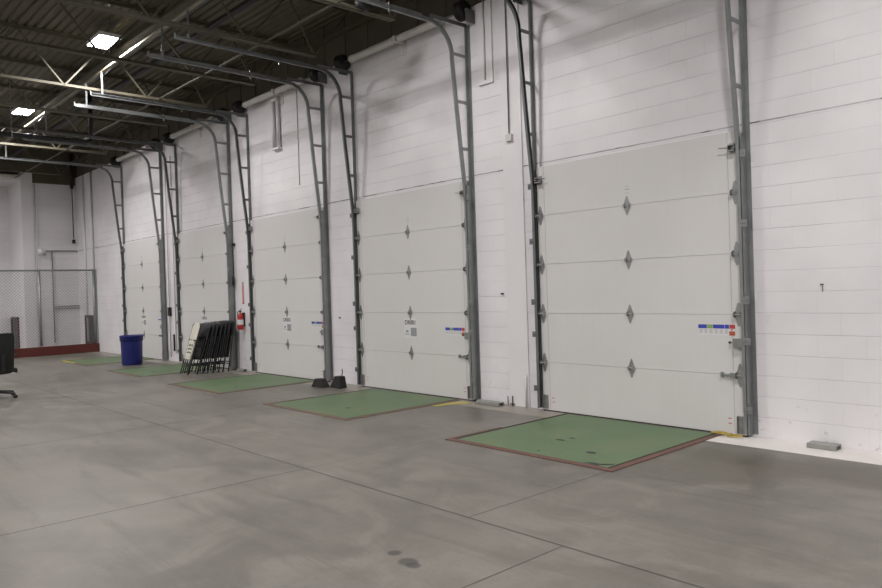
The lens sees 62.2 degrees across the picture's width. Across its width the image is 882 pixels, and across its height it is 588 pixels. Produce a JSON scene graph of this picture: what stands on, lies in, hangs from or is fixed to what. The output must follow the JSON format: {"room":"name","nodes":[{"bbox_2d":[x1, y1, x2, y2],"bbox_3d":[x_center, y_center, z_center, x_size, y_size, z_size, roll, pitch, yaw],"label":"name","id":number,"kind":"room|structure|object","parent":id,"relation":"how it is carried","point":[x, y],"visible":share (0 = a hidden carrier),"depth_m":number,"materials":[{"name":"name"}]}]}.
{"room":"distribution center","nodes":[
{"label":"distribution center","id":0,"kind":"room"},
{"bbox_2d":[0,173,14,332],"bbox_3d":[-18.907,-0.792,18.371,14.850,5.600,0.200,-2,1,-42],"label":"wall","id":1,"kind":"structure","parent":0,"point":[4,221],"depth_m":22.99,"materials":[{"name":"white paint"}]},
{"bbox_2d":[0,177,19,186],"bbox_3d":[-18.499,-3.199,17.574,14.520,0.080,1.600,-2,1,-42],"label":"ceiling","id":2,"kind":"structure","parent":0,"point":[4,181],"depth_m":21.92,"materials":[{"name":"white paint"}]},
{"bbox_2d":[7,172,37,347],"bbox_3d":[-12.929,-0.930,22.598,0.320,5.420,1.620,-2,1,-42],"label":"wall","id":3,"kind":"structure","parent":0,"point":[20,195],"depth_m":22.06,"materials":[{"name":"white paint"}]},
{"bbox_2d":[0,174,19,177],"bbox_3d":[-17.942,-3.292,16.960,14.520,0.080,0.060,-2,1,-42],"label":"trim","id":4,"kind":"structure","parent":3,"relation":"attached to","point":[1,175],"depth_m":21.64,"materials":[{"name":"beige plastic"}]},
{"bbox_2d":[11,317,19,348],"bbox_3d":[-13.234,1.245,22.749,0.050,1.050,0.840,-2,1,-42],"label":"access hatch","id":5,"kind":"object","parent":3,"relation":"attached to","point":[16,319],"visible":0.5,"depth_m":22.73,"materials":[{"name":"grey metal"}]},
{"bbox_2d":[34,183,40,346],"bbox_3d":[-12.203,-0.789,22.120,0.026,5.100,0.026,-2,1,-42],"label":"conduit","id":6,"kind":"object","parent":3,"relation":"attached to","point":[34,183],"visible":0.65,"depth_m":22.11,"materials":[{"name":"grey metal"}]},
{"bbox_2d":[32,183,80,346],"bbox_3d":[-11.912,-0.813,22.624,1.210,5.120,0.250,-2,1,-42],"label":"wall","id":7,"kind":"structure","parent":0,"point":[54,221],"depth_m":22.54,"materials":[{"name":"white paint"}]},
{"bbox_2d":[0,147,74,185],"bbox_3d":[-17.435,-3.646,17.525,16.050,0.975,0.160,-2,1,-42],"label":"roof truss","id":8,"kind":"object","parent":7,"relation":"attached to","point":[64,179],"depth_m":22.29,"materials":[{"name":"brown metal"}]},
{"bbox_2d":[51,252,55,342],"bbox_3d":[-11.878,0.099,22.426,0.026,2.800,0.026,-2,1,-20],"label":"conduit","id":9,"kind":"object","parent":7,"relation":"attached to","point":[51,252],"visible":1,"depth_m":22.42,"materials":[{"name":"grey metal"}]},
{"bbox_2d":[38,248,77,254],"bbox_3d":[-11.766,-1.281,22.488,1.130,0.230,0.195,-2,1,-42],"label":"wall light arm","id":10,"kind":"object","parent":7,"relation":"attached to","point":[41,251],"visible":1,"depth_m":22.42,"materials":[{"name":"metal"}]},
{"bbox_2d":[55,305,78,308],"bbox_3d":[-11.591,0.409,22.668,0.730,0.100,0.036,-2,1,-42],"label":"handrail","id":11,"kind":"object","parent":7,"relation":"attached to","point":[71,305],"visible":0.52,"depth_m":22.64,"materials":[{"name":"metal"}]},
{"bbox_2d":[0,0,354,173],"bbox_3d":[-9.814,-4.318,9.274,16.347,0.028,37.200,-2,1,-42],"label":"ceiling","id":12,"kind":"structure","parent":0,"point":[45,14],"depth_m":13.17,"materials":[{"name":"black metal"}]},
{"bbox_2d":[11,96,34,115],"bbox_3d":[-9.357,-4.229,16.393,0.350,0.295,0.660,-2,1,-42],"label":"ceiling light","id":13,"kind":"object","parent":12,"relation":"hanging from","point":[19,111],"visible":0.59,"depth_m":16.38,"materials":[{"name":"white paint"}]},
{"bbox_2d":[0,139,85,174],"bbox_3d":[-16.417,-3.703,16.424,15.872,0.904,0.112,-2,1,-42],"label":"joist","id":14,"kind":"object","parent":12,"relation":"attached to","point":[14,140],"visible":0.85,"depth_m":20.92,"materials":[{"name":"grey metal"}]},
{"bbox_2d":[0,81,93,144],"bbox_3d":[-12.685,-3.645,11.583,13.549,1.155,0.130,-2,1,-42],"label":"drain pipe","id":15,"kind":"object","parent":12,"relation":"hanging from","point":[29,136],"visible":0.77,"depth_m":15.62,"materials":[{"name":"grey metal"}]},
{"bbox_2d":[0,123,106,163],"bbox_3d":[-15.116,-3.732,14.999,15.872,0.904,0.112,-2,1,-42],"label":"joist","id":16,"kind":"object","parent":12,"relation":"attached to","point":[0,123],"visible":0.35,"depth_m":19.45,"materials":[{"name":"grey metal"}]},
{"bbox_2d":[0,106,132,154],"bbox_3d":[-13.815,-3.761,13.573,15.872,0.904,0.112,-2,1,-42],"label":"joist","id":17,"kind":"object","parent":12,"relation":"attached to","point":[4,107],"visible":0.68,"depth_m":17.81,"materials":[{"name":"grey metal"}]},
{"bbox_2d":[69,154,75,243],"bbox_3d":[-11.464,-2.959,22.744,0.109,2.780,0.109,-2,1,-42],"label":"pipe","id":18,"kind":"object","parent":12,"relation":"hanging from","point":[70,155],"visible":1,"depth_m":22.71,"materials":[{"name":"black metal"}]},
{"bbox_2d":[0,83,161,139],"bbox_3d":[-12.514,-3.790,12.148,15.872,0.904,0.112,-2,1,-42],"label":"joist","id":19,"kind":"object","parent":12,"relation":"attached to","point":[44,91],"visible":0.69,"depth_m":16.09,"materials":[{"name":"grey metal"}]},
{"bbox_2d":[0,0,196,141],"bbox_3d":[-3.340,-4.279,10.308,0.145,0.145,29.400,-2,1,-42],"label":"pipe","id":20,"kind":"object","parent":19,"relation":"attached to","point":[181,5],"visible":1,"depth_m":12.85,"materials":[{"name":"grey metal"}]},
{"bbox_2d":[0,56,195,126],"bbox_3d":[-11.213,-3.819,10.723,15.872,0.904,0.112,-2,1,-42],"label":"joist","id":21,"kind":"object","parent":12,"relation":"attached to","point":[5,58],"visible":0.79,"depth_m":14.45,"materials":[{"name":"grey metal"}]},
{"bbox_2d":[86,19,121,48],"bbox_3d":[-5.589,-4.311,12.116,0.350,0.295,0.660,-2,1,-42],"label":"ceiling light","id":22,"kind":"object","parent":12,"relation":"hanging from","point":[101,39],"visible":0.84,"depth_m":11.98,"materials":[{"name":"white paint"}]},
{"bbox_2d":[0,20,237,107],"bbox_3d":[-9.912,-3.848,9.297,15.872,0.904,0.112,-2,1,-42],"label":"joist","id":23,"kind":"object","parent":12,"relation":"attached to","point":[15,26],"visible":0.82,"depth_m":12.77,"materials":[{"name":"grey metal"}]},
{"bbox_2d":[0,0,204,145],"bbox_3d":[-6.588,-3.869,13.496,0.050,0.050,16.300,-2,1,-42],"label":"support angle","id":24,"kind":"object","parent":23,"relation":"attached to","point":[196,3],"visible":0.88,"depth_m":11.93,"materials":[{"name":"beige metal"}]},
{"bbox_2d":[0,0,288,85],"bbox_3d":[-8.611,-3.877,7.872,15.872,0.904,0.112,-2,1,-42],"label":"joist","id":25,"kind":"object","parent":12,"relation":"attached to","point":[228,29],"visible":0.94,"depth_m":11.44,"materials":[{"name":"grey metal"}]},
{"bbox_2d":[50,0,349,57],"bbox_3d":[-7.310,-3.906,6.447,15.872,0.904,0.112,-2,1,-42],"label":"joist","id":26,"kind":"object","parent":12,"relation":"attached to","point":[147,17],"visible":0.84,"depth_m":10.28,"materials":[{"name":"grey metal"}]},
{"bbox_2d":[0,0,208,147],"bbox_3d":[-3.165,-4.347,10.470,0.060,0.060,29.400,-2,1,-42],"label":"conduit","id":27,"kind":"object","parent":26,"relation":"attached to","point":[205,1],"visible":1,"depth_m":13.12,"materials":[{"name":"grey metal"}]},
{"bbox_2d":[3,0,259,160],"bbox_3d":[-2.923,-4.176,10.687,0.097,0.097,29.400,-2,1,-42],"label":"pipe","id":28,"kind":"object","parent":26,"relation":"attached to","point":[246,4],"visible":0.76,"depth_m":12.86,"materials":[{"name":"black metal"}]},
{"bbox_2d":[313,0,406,21],"bbox_3d":[-6.009,-3.935,5.021,15.872,0.904,0.112,-2,1,-42],"label":"joist","id":29,"kind":"object","parent":12,"relation":"attached to","point":[346,6],"visible":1,"depth_m":9.57,"materials":[{"name":"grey metal"}]},
{"bbox_2d":[14,0,343,177],"bbox_3d":[-2.744,-3.669,10.840,0.040,0.022,29.400,-2,1,-42],"label":"bridging angle","id":30,"kind":"object","parent":29,"relation":"attached to","point":[338,1],"visible":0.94,"depth_m":11.79,"materials":[{"name":"grey metal"}]},
{"bbox_2d":[354,0,370,11],"bbox_3d":[-1.022,-4.119,9.469,0.210,0.915,0.100,-2,1,-42],"label":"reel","id":31,"kind":"object","parent":12,"relation":"hanging from","point":[358,4],"visible":0.83,"depth_m":9.45,"materials":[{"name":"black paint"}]},
{"bbox_2d":[0,352,881,587],"bbox_3d":[-9.658,1.894,9.291,16.500,0.200,37.200,-2,1,-42],"label":"floor","id":32,"kind":"structure","parent":0,"point":[108,479],"depth_m":5.36,"materials":[{"name":"concrete"}]},
{"bbox_2d":[0,333,17,397],"bbox_3d":[-7.239,1.164,11.862,0.655,1.059,0.663,-1,1,36],"label":"office chair","id":33,"kind":"object","parent":32,"relation":"on","point":[7,355],"visible":1,"depth_m":11.75,"materials":[{"name":"black paint"}]},
{"bbox_2d":[14,343,99,357],"bbox_3d":[-12.566,1.672,19.477,6.555,0.250,0.180,-2,1,-42],"label":"beam","id":34,"kind":"structure","parent":32,"relation":"on","point":[90,347],"depth_m":20.83,"materials":[{"name":"metal"}]},
{"bbox_2d":[0,269,98,347],"bbox_3d":[-12.542,0.440,19.525,6.383,2.170,0.075,-2,1,-42],"label":"fence","id":35,"kind":"object","parent":34,"relation":"on","point":[94,278],"visible":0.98,"depth_m":20.99,"materials":[{"name":"silver metal"}]},
{"bbox_2d":[63,356,153,365],"bbox_3d":[-8.429,1.668,18.481,1.638,0.010,2.050,-2,1,-42],"label":"plate","id":36,"kind":"object","parent":32,"relation":"on","point":[117,359],"visible":0.84,"depth_m":18.31,"materials":[{"name":"green metal"}]},
{"bbox_2d":[119,334,142,364],"bbox_3d":[-7.218,1.302,17.082,0.528,0.685,0.550,-2,1,-42],"label":"bin","id":37,"kind":"object","parent":32,"relation":"on","point":[131,345],"visible":1,"depth_m":16.89,"materials":[{"name":"blue plastic"}]},
{"bbox_2d":[105,363,222,376],"bbox_3d":[-5.923,1.615,15.650,1.753,0.006,2.030,-2,1,-42],"label":"plate","id":38,"kind":"object","parent":32,"relation":"on","point":[173,368],"visible":0.88,"depth_m":15.50,"materials":[{"name":"green"}]},
{"bbox_2d":[180,323,200,374],"bbox_3d":[-5.017,1.094,14.660,0.328,1.009,0.480,-2,1,-36],"label":"folding chair","id":39,"kind":"object","parent":32,"relation":"on","point":[196,327],"visible":1,"depth_m":14.63,"materials":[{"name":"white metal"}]},
{"bbox_2d":[184,323,210,373],"bbox_3d":[-4.924,1.101,14.802,0.480,0.988,0.379,-1,1,39],"label":"folding chair","id":40,"kind":"object","parent":32,"relation":"on","point":[205,328],"visible":0.62,"depth_m":14.75,"materials":[{"name":"black metal"}]},
{"bbox_2d":[190,323,214,373],"bbox_3d":[-4.851,1.094,14.849,0.480,0.997,0.354,-1,1,36],"label":"folding chair","id":41,"kind":"object","parent":32,"relation":"on","point":[210,335],"visible":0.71,"depth_m":14.76,"materials":[{"name":"grey plastic"}]},
{"bbox_2d":[195,322,218,372],"bbox_3d":[-4.761,1.086,14.883,0.480,1.005,0.328,-1,1,41],"label":"folding chair","id":42,"kind":"object","parent":32,"relation":"on","point":[215,323],"visible":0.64,"depth_m":14.78,"materials":[{"name":"grey plastic"}]},
{"bbox_2d":[199,322,222,372],"bbox_3d":[-4.687,1.080,14.930,0.480,1.012,0.302,-1,1,39],"label":"folding chair","id":43,"kind":"object","parent":32,"relation":"on","point":[219,331],"visible":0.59,"depth_m":14.83,"materials":[{"name":"grey plastic"}]},
{"bbox_2d":[204,321,226,371],"bbox_3d":[-4.612,1.073,14.976,0.480,1.018,0.276,-1,1,36],"label":"folding chair","id":44,"kind":"object","parent":32,"relation":"on","point":[224,327],"visible":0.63,"depth_m":14.88,"materials":[{"name":"grey plastic"}]},
{"bbox_2d":[210,321,230,371],"bbox_3d":[-4.525,1.067,15.011,0.480,1.024,0.250,-1,1,41],"label":"folding chair","id":45,"kind":"object","parent":32,"relation":"on","point":[228,322],"visible":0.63,"depth_m":14.89,"materials":[{"name":"grey plastic"}]},
{"bbox_2d":[214,320,234,370],"bbox_3d":[-4.450,1.061,15.057,0.480,1.029,0.224,-1,1,39],"label":"folding chair","id":46,"kind":"object","parent":32,"relation":"on","point":[232,326],"visible":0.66,"depth_m":14.95,"materials":[{"name":"grey plastic"}]},
{"bbox_2d":[169,373,313,393],"bbox_3d":[-3.503,1.562,12.918,1.863,0.006,2.030,-2,1,-42],"label":"plate","id":47,"kind":"object","parent":32,"relation":"on","point":[255,381],"visible":0.88,"depth_m":12.80,"materials":[{"name":"green metal"}]},
{"bbox_2d":[237,368,246,371],"bbox_3d":[-4.021,1.538,14.793,0.100,0.050,0.243,-2,1,-42],"label":"block","id":48,"kind":"object","parent":32,"relation":"on","point":[239,369],"visible":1,"depth_m":14.72,"materials":[{"name":"grey concrete"}]},
{"bbox_2d":[312,378,329,387],"bbox_3d":[-1.975,1.456,12.013,0.143,0.135,0.344,-2,1,-42],"label":"chock","id":49,"kind":"object","parent":32,"relation":"on","point":[318,382],"visible":1,"depth_m":11.95,"materials":[{"name":"black rubber"}]},
{"bbox_2d":[330,369,346,388],"bbox_3d":[-1.663,1.359,11.831,0.143,0.312,0.276,-2,1,-42],"label":"chock","id":50,"kind":"object","parent":32,"relation":"on","point":[339,382],"visible":1,"depth_m":11.75,"materials":[{"name":"black rubber"}]},
{"bbox_2d":[264,388,458,419],"bbox_3d":[-1.110,1.509,10.229,1.953,0.006,2.030,-2,1,-42],"label":"plate","id":51,"kind":"object","parent":32,"relation":"on","point":[368,402],"visible":1,"depth_m":10.10,"materials":[{"name":"green metal"}]},
{"bbox_2d":[433,402,470,405],"bbox_3d":[0.129,1.475,9.837,0.565,0.002,0.200,-2,1,-19],"label":"paint patch","id":52,"kind":"object","parent":32,"relation":"on","point":[452,402],"visible":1,"depth_m":9.83,"materials":[{"name":"yellow paint"}]},
{"bbox_2d":[476,399,503,405],"bbox_3d":[0.651,1.438,9.676,0.120,0.042,0.403,-2,1,-42],"label":"block","id":53,"kind":"object","parent":32,"relation":"on","point":[482,401],"visible":1,"depth_m":9.63,"materials":[{"name":"grey concrete"}]},
{"bbox_2d":[525,375,527,407],"bbox_3d":[1.084,1.241,9.319,0.023,0.420,0.023,-2,1,-42],"label":"pipe stub","id":54,"kind":"object","parent":32,"relation":"on","point":[525,375],"visible":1,"depth_m":9.31,"materials":[{"name":"white paint"}]},
{"bbox_2d":[445,413,720,471],"bbox_3d":[1.442,1.452,7.441,1.943,0.006,2.030,-2,1,-42],"label":"plate","id":55,"kind":"object","parent":32,"relation":"on","point":[610,445],"visible":0.99,"depth_m":7.28,"materials":[{"name":"green metal"}]},
{"bbox_2d":[711,431,742,436],"bbox_3d":[2.831,1.388,7.247,0.326,0.039,0.108,-1,1,40],"label":"paint","id":56,"kind":"object","parent":32,"relation":"on","point":[718,432],"visible":1,"depth_m":7.23,"materials":[{"name":"yellow paint"}]},
{"bbox_2d":[75,0,881,452],"bbox_3d":[-1.320,-1.173,12.089,0.240,5.350,30.000,-2,1,-42],"label":"wall","id":57,"kind":"structure","parent":0,"point":[611,76],"depth_m":8.23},
{"bbox_2d":[0,141,126,334],"bbox_3d":[-9.665,-1.297,18.832,2.973,5.951,0.098,-2,1,-42],"label":"door track","id":58,"kind":"object","parent":57,"relation":"attached to","point":[5,157],"visible":0.84,"depth_m":19.71,"materials":[{"name":"silver metal"}]},
{"bbox_2d":[81,175,88,340],"bbox_3d":[-10.838,-1.084,22.289,0.048,5.060,0.048,-2,1,-20],"label":"pipe","id":59,"kind":"object","parent":57,"relation":"attached to","point":[81,175],"visible":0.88,"depth_m":22.27,"materials":[{"name":"grey metal"}]},
{"bbox_2d":[85,315,93,343],"bbox_3d":[-10.615,1.166,22.149,0.050,1.050,0.840,-2,1,-42],"label":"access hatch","id":60,"kind":"object","parent":57,"relation":"attached to","point":[92,327],"visible":0.34,"depth_m":22.13,"materials":[{"name":"grey metal"}]},
{"bbox_2d":[89,172,94,268],"bbox_3d":[-10.319,-1.096,21.721,0.048,5.060,0.048,-2,1,-20],"label":"pipe","id":61,"kind":"object","parent":57,"relation":"attached to","point":[89,172],"visible":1,"depth_m":21.69,"materials":[{"name":"grey metal"}]},
{"bbox_2d":[24,116,168,359],"bbox_3d":[-7.861,-1.337,16.857,2.973,5.951,0.096,-2,1,-42],"label":"door track","id":62,"kind":"object","parent":57,"relation":"attached to","point":[161,243],"visible":0.96,"depth_m":17.82,"materials":[{"name":"metal"}]},
{"bbox_2d":[35,112,181,361],"bbox_3d":[-7.245,-1.351,16.181,2.973,5.951,0.098,-2,1,-42],"label":"door track","id":63,"kind":"object","parent":57,"relation":"attached to","point":[178,322],"visible":0.98,"depth_m":17.06,"materials":[{"name":"silver metal"}]},
{"bbox_2d":[110,138,162,167],"bbox_3d":[-7.843,-3.575,18.730,0.288,0.330,3.010,-2,1,-42],"label":"shaft","id":64,"kind":"object","parent":57,"relation":"attached to","point":[114,160],"visible":0.71,"depth_m":18.82,"materials":[{"name":"black paint"}]},
{"bbox_2d":[121,237,166,359],"bbox_3d":[-7.668,0.139,18.814,0.110,3.015,2.640,-2,1,-42],"label":"door","id":65,"kind":"structure","parent":57,"relation":"in","point":[141,258],"depth_m":18.74,"materials":[{"name":"metal"}]},
{"bbox_2d":[74,81,237,367],"bbox_3d":[-5.441,-1.391,14.206,2.973,5.951,0.096,-2,1,-42],"label":"door track","id":66,"kind":"object","parent":57,"relation":"attached to","point":[228,231],"visible":0.88,"depth_m":15.16,"materials":[{"name":"metal"}]},
{"bbox_2d":[232,243,234,284],"bbox_3d":[-4.289,-0.589,15.109,0.095,0.920,0.080,-2,1,-42],"label":"hanging cord","id":67,"kind":"object","parent":66,"relation":"hanging from","point":[233,244],"visible":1,"depth_m":15.11,"materials":[{"name":"black paint"}]},
{"bbox_2d":[163,145,174,356],"bbox_3d":[-6.548,-1.079,17.586,0.060,5.200,0.250,-2,1,-42],"label":"conduit","id":68,"kind":"object","parent":57,"relation":"attached to","point":[169,307],"visible":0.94,"depth_m":17.62,"materials":[{"name":"grey metal"}]},
{"bbox_2d":[90,70,254,370],"bbox_3d":[-4.872,-1.403,13.582,2.973,5.951,0.098,-2,1,-42],"label":"door track","id":69,"kind":"object","parent":57,"relation":"attached to","point":[217,112],"visible":0.99,"depth_m":14.46,"materials":[{"name":"silver metal"}]},
{"bbox_2d":[169,156,176,352],"bbox_3d":[-6.373,-0.934,17.424,0.024,4.700,0.024,-2,1,-42],"label":"conduit","id":70,"kind":"object","parent":57,"relation":"attached to","point":[169,156],"visible":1,"depth_m":17.42,"materials":[{"name":"grey metal"}]},
{"bbox_2d":[162,108,231,145],"bbox_3d":[-5.423,-3.628,16.078,0.288,0.330,3.010,-2,1,-42],"label":"shaft","id":71,"kind":"object","parent":57,"relation":"attached to","point":[167,137],"visible":0.82,"depth_m":16.16,"materials":[{"name":"black paint"}]},
{"bbox_2d":[175,225,234,368],"bbox_3d":[-5.248,0.085,16.162,0.110,3.015,2.640,-2,1,-42],"label":"door","id":72,"kind":"structure","parent":57,"relation":"in","point":[202,259],"depth_m":16.19,"materials":[{"name":"metal"}]},
{"bbox_2d":[147,27,333,380],"bbox_3d":[-3.069,-1.444,11.606,2.973,5.951,0.096,-2,1,-42],"label":"door track","id":73,"kind":"object","parent":57,"relation":"attached to","point":[323,215],"visible":0.99,"depth_m":12.56,"materials":[{"name":"metal"}]},
{"bbox_2d":[237,308,244,329],"bbox_3d":[-4.066,0.509,14.879,0.149,0.433,0.162,-2,1,-42],"label":"fire extinguisher","id":74,"kind":"object","parent":57,"relation":"attached to","point":[241,316],"visible":1,"depth_m":14.84,"materials":[{"name":"red metal"}]},
{"bbox_2d":[241,281,244,303],"bbox_3d":[-4.039,-0.026,14.932,0.006,0.460,0.110,-2,1,-42],"label":"sign","id":75,"kind":"object","parent":57,"relation":"attached to","point":[242,282],"visible":1,"depth_m":14.93,"materials":[{"name":"plastic"}]},
{"bbox_2d":[174,8,361,384],"bbox_3d":[-2.472,-1.457,10.952,2.973,5.951,0.098,-2,1,-42],"label":"door track","id":76,"kind":"object","parent":57,"relation":"attached to","point":[354,257],"visible":0.99,"depth_m":11.83,"materials":[{"name":"silver metal"}]},
{"bbox_2d":[270,95,281,150],"bbox_3d":[-3.098,-3.212,13.704,0.085,1.010,0.260,-2,1,-42],"label":"conduit","id":77,"kind":"object","parent":57,"relation":"attached to","point":[275,99],"visible":0.96,"depth_m":13.63,"materials":[{"name":"white metal"}]},
{"bbox_2d":[74,0,484,177],"bbox_3d":[-1.416,-4.221,12.064,0.236,0.750,30.000,-2,1,-42],"label":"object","id":78,"kind":"structure","parent":57,"relation":"attached to","point":[375,31],"depth_m":13.26,"materials":[{"name":"grey metal"}]},
{"bbox_2d":[232,69,326,116],"bbox_3d":[-3.050,-3.681,13.479,0.288,0.330,3.010,-2,1,-42],"label":"shaft","id":79,"kind":"object","parent":57,"relation":"attached to","point":[314,75],"visible":0.94,"depth_m":13.46,"materials":[{"name":"black paint"}]},
{"bbox_2d":[248,207,329,381],"bbox_3d":[-2.875,0.032,13.563,0.110,3.015,2.640,-2,1,-42],"label":"door","id":80,"kind":"structure","parent":57,"relation":"in","point":[287,311],"depth_m":13.51,"materials":[{"name":"metal"}]},
{"bbox_2d":[296,89,299,184],"bbox_3d":[-2.585,-2.888,13.203,0.016,1.840,0.016,-2,1,-42],"label":"cable","id":81,"kind":"object","parent":57,"relation":"attached to","point":[296,89],"visible":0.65,"depth_m":13.20,"materials":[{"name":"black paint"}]},
{"bbox_2d":[334,0,474,75],"bbox_3d":[-0.650,-3.735,10.850,0.288,0.330,3.010,-2,1,-42],"label":"shaft","id":82,"kind":"object","parent":57,"relation":"attached to","point":[462,11],"visible":0.96,"depth_m":10.73,"materials":[{"name":"black paint"}]},
{"bbox_2d":[353,181,475,400],"bbox_3d":[-0.476,-0.022,10.934,0.110,3.015,2.640,-2,1,-42],"label":"door","id":83,"kind":"structure","parent":57,"relation":"in","point":[424,350],"depth_m":10.84,"materials":[{"name":"metal"}]},
{"bbox_2d":[358,0,480,399],"bbox_3d":[-0.669,-1.497,8.977,2.973,5.951,0.096,-2,1,-42],"label":"door track","id":84,"kind":"object","parent":57,"relation":"attached to","point":[468,190],"visible":1,"depth_m":9.94,"materials":[{"name":"metal"}]},
{"bbox_2d":[482,1,485,79],"bbox_3d":[0.566,-3.358,9.684,0.022,1.040,0.022,-2,1,-20],"label":"conduit","id":85,"kind":"object","parent":57,"relation":"attached to","point":[482,1],"visible":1,"depth_m":9.67,"materials":[{"name":"white metal"}]},
{"bbox_2d":[476,0,493,85],"bbox_3d":[0.582,-3.334,9.712,0.029,1.090,0.260,-2,1,-42],"label":"trim","id":86,"kind":"structure","parent":57,"relation":"attached to","point":[487,3],"depth_m":9.68,"materials":[{"name":"white paint"}]},
{"bbox_2d":[504,0,512,141],"bbox_3d":[0.846,-2.919,9.403,0.038,1.910,0.100,-2,1,-42],"label":"conduit","id":87,"kind":"object","parent":57,"relation":"attached to","point":[508,137],"visible":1,"depth_m":9.40,"materials":[{"name":"grey metal"}]},
{"bbox_2d":[498,0,530,407],"bbox_3d":[0.940,-1.216,9.420,0.019,5.340,0.330,-2,1,-42],"label":"column","id":88,"kind":"structure","parent":57,"relation":"attached to","point":[513,178],"depth_m":9.41,"materials":[{"name":"white paint"}]},
{"bbox_2d":[512,0,521,4],"bbox_3d":[1.911,-3.792,8.043,0.288,0.330,3.010,-2,1,-42],"label":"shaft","id":89,"kind":"object","parent":57,"relation":"attached to","point":[515,1],"visible":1,"depth_m":9.18,"materials":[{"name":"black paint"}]},
{"bbox_2d":[505,0,542,407],"bbox_3d":[0.089,-1.514,8.146,2.973,5.951,0.098,-2,1,-42],"label":"door track","id":90,"kind":"object","parent":57,"relation":"attached to","point":[531,150],"visible":0.99,"depth_m":9.07,"materials":[{"name":"metal"}]},
{"bbox_2d":[533,131,748,436],"bbox_3d":[2.086,-0.079,8.127,0.110,3.015,2.640,-2,1,-42],"label":"door","id":91,"kind":"structure","parent":57,"relation":"in","point":[656,340],"depth_m":7.98,"materials":[{"name":"white metal"}]},
{"bbox_2d":[724,0,757,435],"bbox_3d":[1.893,-1.554,6.170,2.973,5.951,0.096,-2,1,-42],"label":"door track","id":92,"kind":"object","parent":57,"relation":"attached to","point":[742,143],"visible":1,"depth_m":7.14,"materials":[{"name":"metal"}]},
{"bbox_2d":[706,435,881,464],"bbox_3d":[5.578,1.351,4.130,0.460,0.002,8.620,-2,1,-42],"label":"trim","id":93,"kind":"structure","parent":57,"relation":"attached to","point":[861,456],"depth_m":6.62,"materials":[{"name":"white paint"}]},
{"bbox_2d":[807,440,841,450],"bbox_3d":[3.466,1.373,6.621,0.140,0.045,0.253,-2,1,-42],"label":"block","id":94,"kind":"object","parent":93,"relation":"on","point":[821,445],"visible":1,"depth_m":6.58,"materials":[{"name":"grey concrete"}]},
{"bbox_3d":[2.698,-1.531,-4.413,16.060,6.100,0.200,-2,1,-42],"label":"wall","id":95,"kind":"structure","parent":0,"visible":0},
{"bbox_2d":[72,0,413,162],"bbox_3d":[-1.544,-4.321,11.949,0.086,0.060,29.600,-2,1,-42],"label":"trim","id":96,"kind":"structure","parent":95,"relation":"attached to","point":[366,19],"depth_m":13.52,"materials":[{"name":"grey metal"}]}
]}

